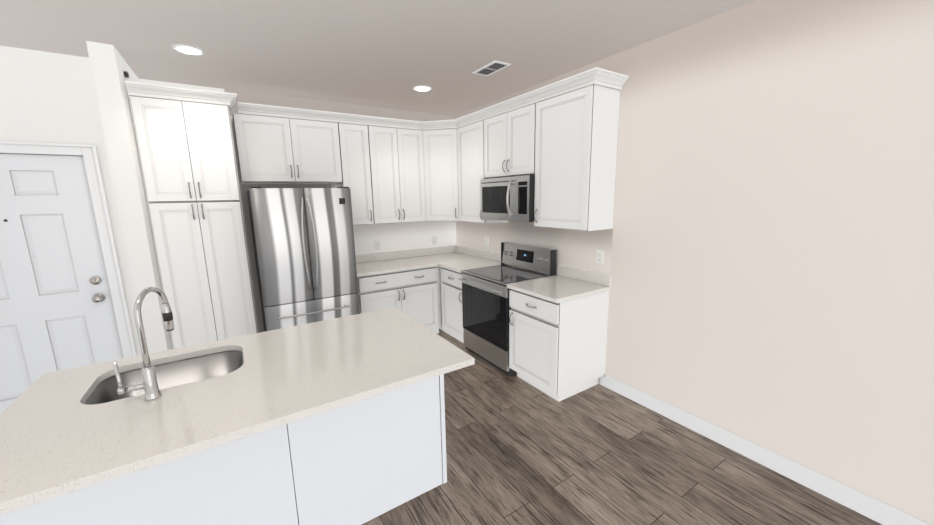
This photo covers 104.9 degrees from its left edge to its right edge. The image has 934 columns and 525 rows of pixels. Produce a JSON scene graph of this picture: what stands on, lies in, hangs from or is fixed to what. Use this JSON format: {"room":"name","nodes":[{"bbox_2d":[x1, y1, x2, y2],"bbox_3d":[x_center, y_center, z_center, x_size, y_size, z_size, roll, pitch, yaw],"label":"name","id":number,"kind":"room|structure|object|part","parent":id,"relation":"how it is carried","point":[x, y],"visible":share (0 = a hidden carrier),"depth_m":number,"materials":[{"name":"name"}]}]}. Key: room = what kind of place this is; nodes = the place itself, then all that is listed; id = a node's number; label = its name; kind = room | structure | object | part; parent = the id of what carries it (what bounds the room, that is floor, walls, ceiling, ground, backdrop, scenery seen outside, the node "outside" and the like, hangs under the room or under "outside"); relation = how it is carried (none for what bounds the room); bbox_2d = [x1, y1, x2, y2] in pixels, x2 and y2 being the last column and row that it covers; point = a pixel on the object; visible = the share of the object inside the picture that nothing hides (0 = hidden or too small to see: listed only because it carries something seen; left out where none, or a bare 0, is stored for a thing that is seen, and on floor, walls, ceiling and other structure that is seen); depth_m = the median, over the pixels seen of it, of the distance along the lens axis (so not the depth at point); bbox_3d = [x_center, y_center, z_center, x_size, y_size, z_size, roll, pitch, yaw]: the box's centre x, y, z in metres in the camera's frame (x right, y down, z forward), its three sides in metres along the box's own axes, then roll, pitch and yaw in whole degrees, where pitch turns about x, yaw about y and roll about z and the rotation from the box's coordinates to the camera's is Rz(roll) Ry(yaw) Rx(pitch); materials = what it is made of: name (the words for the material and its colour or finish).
{"room":"kitchen","nodes":[
{"label":"kitchen","id":0,"kind":"room"},
{"bbox_2d":[0,46,140,355],"bbox_3d":[-3.331,-0.108,2.657,1.384,2.740,0.220,-8,12,-32],"label":"wall","id":1,"kind":"structure","parent":0,"point":[47,97],"depth_m":2.59,"materials":[{"name":"paint"}]},
{"bbox_2d":[0,154,123,413],"bbox_3d":[-3.251,0.249,2.624,0.923,2.022,0.107,-8,12,-32],"label":"entry door","id":2,"kind":"structure","parent":1,"relation":"in","point":[57,312],"depth_m":2.69,"materials":[{"name":"paint"}]},
{"bbox_2d":[0,141,136,357],"bbox_3d":[-3.280,0.205,2.668,1.082,2.118,0.145,-8,12,-32],"label":"door frame","id":3,"kind":"structure","parent":1,"relation":"attached to","point":[98,196],"depth_m":2.78,"materials":[{"name":"paint"}]},
{"bbox_2d":[86,41,172,352],"bbox_3d":[-2.687,-0.189,3.032,0.131,2.740,0.924,-8,12,-32],"label":"wall","id":4,"kind":"structure","parent":0,"point":[109,64],"depth_m":2.60,"materials":[{"name":"paint"}]},
{"bbox_2d":[139,79,455,332],"bbox_3d":[-1.469,-0.438,4.274,3.289,2.740,0.120,-8,12,-32],"label":"wall","id":5,"kind":"structure","parent":0,"point":[402,236],"depth_m":4.24,"materials":[{"name":"paint"}]},
{"bbox_2d":[233,102,304,183],"bbox_3d":[-1.974,-1.143,3.547,0.518,0.697,0.331,-8,12,-32],"label":"upper cabinet","id":6,"kind":"object","parent":5,"relation":"attached to","point":[268,144],"depth_m":3.41,"materials":[{"name":"paint"}]},
{"bbox_2d":[297,108,344,183],"bbox_3d":[-1.637,-1.188,3.760,0.518,0.697,0.331,-8,12,-32],"label":"upper cabinet","id":7,"kind":"object","parent":5,"relation":"attached to","point":[320,131],"depth_m":3.66,"materials":[{"name":"paint"}]},
{"bbox_2d":[329,113,380,225],"bbox_3d":[-1.283,-1.007,4.023,0.434,1.160,0.331,-8,12,-32],"label":"upper cabinet","id":8,"kind":"object","parent":5,"relation":"attached to","point":[358,132],"depth_m":3.91,"materials":[{"name":"paint"}]},
{"bbox_2d":[374,240,380,249],"bbox_3d":[-1.115,-0.215,4.466,0.072,0.116,0.007,-8,12,-32],"label":"electrical outlet","id":9,"kind":"object","parent":5,"relation":"attached to","point":[377,245],"visible":1,"depth_m":4.46,"materials":[{"name":"white plastic"}]},
{"bbox_2d":[373,116,396,223],"bbox_3d":[-1.015,-1.043,4.192,0.449,1.160,0.331,-8,12,-32],"label":"upper cabinet","id":10,"kind":"object","parent":5,"relation":"attached to","point":[384,132],"depth_m":4.06,"materials":[{"name":"paint"}]},
{"bbox_2d":[389,118,424,222],"bbox_3d":[-0.733,-1.077,4.347,0.428,1.160,0.372,-8,12,-32],"label":"upper cabinet","id":11,"kind":"object","parent":5,"relation":"attached to","point":[406,133],"depth_m":4.20,"materials":[{"name":"paint"}]},
{"bbox_2d":[432,236,436,244],"bbox_3d":[-0.439,-0.305,4.893,0.072,0.116,0.007,-8,12,-32],"label":"electrical outlet","id":12,"kind":"object","parent":5,"relation":"attached to","point":[434,239],"visible":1,"depth_m":4.89,"materials":[{"name":"white plastic"}]},
{"bbox_2d":[0,0,755,115],"bbox_3d":[-0.931,-1.095,-0.093,6.876,0.100,8.350,-8,12,-32],"label":"ceiling","id":13,"kind":"structure","parent":0,"point":[389,54],"depth_m":2.41,"materials":[{"name":"paint"}]},
{"bbox_2d":[172,44,204,55],"bbox_3d":[-1.969,-1.501,2.542,0.190,0.008,0.190,-8,12,-32],"label":"recessed light","id":14,"kind":"object","parent":13,"relation":"in","point":[189,50],"visible":1,"depth_m":2.53,"materials":[{"name":"paint"}]},
{"bbox_2d":[413,85,431,91],"bbox_3d":[-0.440,-1.710,3.532,0.190,0.008,0.190,-8,12,-32],"label":"recessed light","id":15,"kind":"object","parent":13,"relation":"in","point":[421,88],"visible":1,"depth_m":3.52,"materials":[{"name":"paint"}]},
{"bbox_2d":[473,61,510,75],"bbox_3d":[0.202,-1.628,3.017,0.160,0.008,0.320,-8,12,-32],"label":"ceiling vent","id":16,"kind":"object","parent":13,"relation":"in","point":[490,68],"visible":1,"depth_m":3.00,"materials":[{"name":"metal"}]},
{"bbox_2d":[362,329,881,524],"bbox_3d":[-0.879,1.698,0.416,6.876,0.100,8.350,-8,12,-32],"label":"floor","id":17,"kind":"structure","parent":0,"point":[519,451],"depth_m":2.21,"materials":[{"name":"brown wood"}]},
{"bbox_2d":[124,81,257,348],"bbox_3d":[-2.343,-0.144,3.276,0.690,2.552,0.661,-8,12,-32],"label":"pantry","id":18,"kind":"object","parent":17,"relation":"on","point":[185,146],"visible":0.9,"depth_m":2.96,"materials":[{"name":"paint"}]},
{"bbox_3d":[-2.281,-1.335,2.926,0.690,0.086,0.350,-8,12,-32],"label":"crown","id":19,"kind":"part","parent":18,"relation":"part of","materials":[{"name":"paint"}]},
{"bbox_2d":[0,375,446,524],"bbox_3d":[-1.009,0.932,1.899,1.664,0.880,0.680,-8,12,-32],"label":"kitchen island","id":20,"kind":"object","parent":17,"relation":"on","point":[338,421],"depth_m":1.65,"materials":[{"name":"paint"}]},
{"bbox_2d":[0,307,474,514],"bbox_3d":[-0.959,0.502,1.699,1.716,0.032,1.014,-8,12,-32],"label":"island countertop","id":21,"kind":"structure","parent":20,"relation":"on","point":[52,446],"depth_m":1.41,"materials":[{"name":"beige stone"}]},
{"bbox_2d":[112,287,179,402],"bbox_3d":[-1.305,0.317,1.453,0.175,0.432,0.202,-8,12,-32],"label":"faucet","id":22,"kind":"object","parent":21,"relation":"on","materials":[{"name":"silver metal"}]},
{"bbox_2d":[80,347,243,406],"bbox_3d":[-1.364,0.631,1.693,0.605,0.230,0.450,-8,12,-32],"label":"sink","id":23,"kind":"object","parent":21,"relation":"in","point":[207,364],"depth_m":1.85,"materials":[{"name":"silver metal"}]},
{"bbox_2d":[247,187,359,331],"bbox_3d":[-1.626,0.164,3.627,0.820,1.795,0.891,-8,12,-32],"label":"fridge","id":24,"kind":"object","parent":17,"relation":"on","point":[304,248],"visible":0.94,"depth_m":3.25,"materials":[{"name":"metal"}]},
{"bbox_2d":[357,266,440,333],"bbox_3d":[-0.891,0.481,4.360,0.988,0.880,0.618,-8,12,-32],"label":"base cabinet","id":25,"kind":"object","parent":17,"relation":"on","point":[415,292],"depth_m":4.11,"materials":[{"name":"paint"}]},
{"bbox_2d":[355,245,474,276],"bbox_3d":[-0.651,-0.049,4.405,1.617,0.134,0.654,-8,12,-32],"label":"countertop","id":26,"kind":"structure","parent":25,"relation":"on","point":[402,260],"depth_m":4.43,"materials":[{"name":"stone"}]},
{"bbox_2d":[437,266,463,342],"bbox_3d":[0.088,0.476,4.289,0.618,0.880,0.502,-8,12,-32],"label":"base cabinet","id":27,"kind":"object","parent":17,"relation":"on","point":[451,287],"depth_m":4.14,"materials":[{"name":"paint"}]},
{"bbox_2d":[435,249,502,272],"bbox_3d":[0.063,-0.022,4.185,0.657,0.134,0.494,-8,12,-32],"label":"countertop","id":28,"kind":"structure","parent":27,"relation":"on","point":[470,258],"depth_m":4.37,"materials":[{"name":"stone"}]},
{"bbox_2d":[458,242,555,375],"bbox_3d":[0.381,0.432,3.705,0.681,1.166,0.765,-8,12,-32],"label":"range","id":29,"kind":"object","parent":17,"relation":"on","point":[486,307],"visible":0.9,"depth_m":3.57,"materials":[{"name":"silver metal"}]},
{"bbox_2d":[509,289,608,401],"bbox_3d":[0.800,0.661,3.202,0.618,0.880,0.582,-8,12,-32],"label":"base cabinet","id":30,"kind":"object","parent":17,"relation":"on","point":[557,351],"depth_m":2.97,"materials":[{"name":"paint"}]},
{"bbox_2d":[507,265,610,302],"bbox_3d":[0.782,0.163,3.097,0.647,0.134,0.593,-8,12,-32],"label":"countertop","id":31,"kind":"structure","parent":30,"relation":"on","point":[566,283],"depth_m":3.08,"materials":[{"name":"stone"}]},
{"bbox_2d":[453,0,933,524],"bbox_3d":[2.046,-0.049,1.782,0.120,2.740,7.930,-8,12,-32],"label":"wall","id":32,"kind":"structure","parent":0,"point":[765,244],"depth_m":2.03,"materials":[{"name":"paint"}]},
{"bbox_2d":[421,119,456,220],"bbox_3d":[-0.269,-1.106,4.460,0.680,1.160,0.679,-8,12,-32],"label":"upper cabinet","id":33,"kind":"object","parent":32,"relation":"attached to","point":[439,137],"depth_m":4.28,"materials":[{"name":"paint"}]},
{"bbox_2d":[457,108,507,222],"bbox_3d":[0.162,-1.045,4.081,0.373,1.160,0.635,-8,12,-32],"label":"upper cabinet","id":34,"kind":"object","parent":32,"relation":"attached to","point":[472,161],"depth_m":4.00,"materials":[{"name":"paint"}]},
{"bbox_2d":[485,237,488,246],"bbox_3d":[0.246,-0.260,4.462,0.007,0.116,0.072,-8,12,-32],"label":"electrical outlet","id":35,"kind":"object","parent":32,"relation":"attached to","point":[486,241],"visible":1,"depth_m":4.45,"materials":[{"name":"white plastic"}]},
{"bbox_2d":[485,103,500,177],"bbox_3d":[0.434,-1.214,3.654,0.331,0.684,0.438,-8,12,-32],"label":"upper cabinet","id":36,"kind":"object","parent":32,"relation":"attached to","point":[492,114],"depth_m":3.61,"materials":[{"name":"paint"}]},
{"bbox_2d":[501,91,536,176],"bbox_3d":[0.609,-1.168,3.387,0.331,0.684,0.439,-8,12,-32],"label":"upper cabinet","id":37,"kind":"object","parent":32,"relation":"attached to","point":[517,113],"depth_m":3.30,"materials":[{"name":"paint"}]},
{"bbox_2d":[480,174,534,221],"bbox_3d":[0.476,-0.639,3.584,0.464,0.420,0.758,-8,12,-32],"label":"microwave","id":38,"kind":"object","parent":37,"relation":"attached to","point":[510,198],"visible":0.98,"depth_m":3.40,"materials":[{"name":"silver metal"}]},
{"bbox_2d":[533,67,624,230],"bbox_3d":[0.875,-0.871,3.029,0.331,1.150,0.647,-8,12,-32],"label":"upper cabinet","id":39,"kind":"object","parent":32,"relation":"attached to","point":[558,140],"depth_m":2.82,"materials":[{"name":"paint"}]},
{"bbox_3d":[-0.434,-1.379,2.979,2.467,0.086,2.256,-8,12,-32],"label":"crown","id":40,"kind":"part","parent":39,"relation":"part of","materials":[{"name":"paint"}]},
{"bbox_2d":[596,250,603,263],"bbox_3d":[1.141,-0.047,3.092,0.007,0.116,0.072,-8,12,-32],"label":"electrical outlet","id":41,"kind":"object","parent":32,"relation":"attached to","point":[599,256],"visible":1,"depth_m":3.09,"materials":[{"name":"white plastic"}]},
{"bbox_2d":[599,374,930,524],"bbox_3d":[2.680,1.423,0.963,0.014,0.115,5.470,-8,12,-32],"label":"baseboard","id":42,"kind":"structure","parent":32,"relation":"attached to","point":[876,510],"depth_m":2.17,"materials":[{"name":"paint"}]}
]}

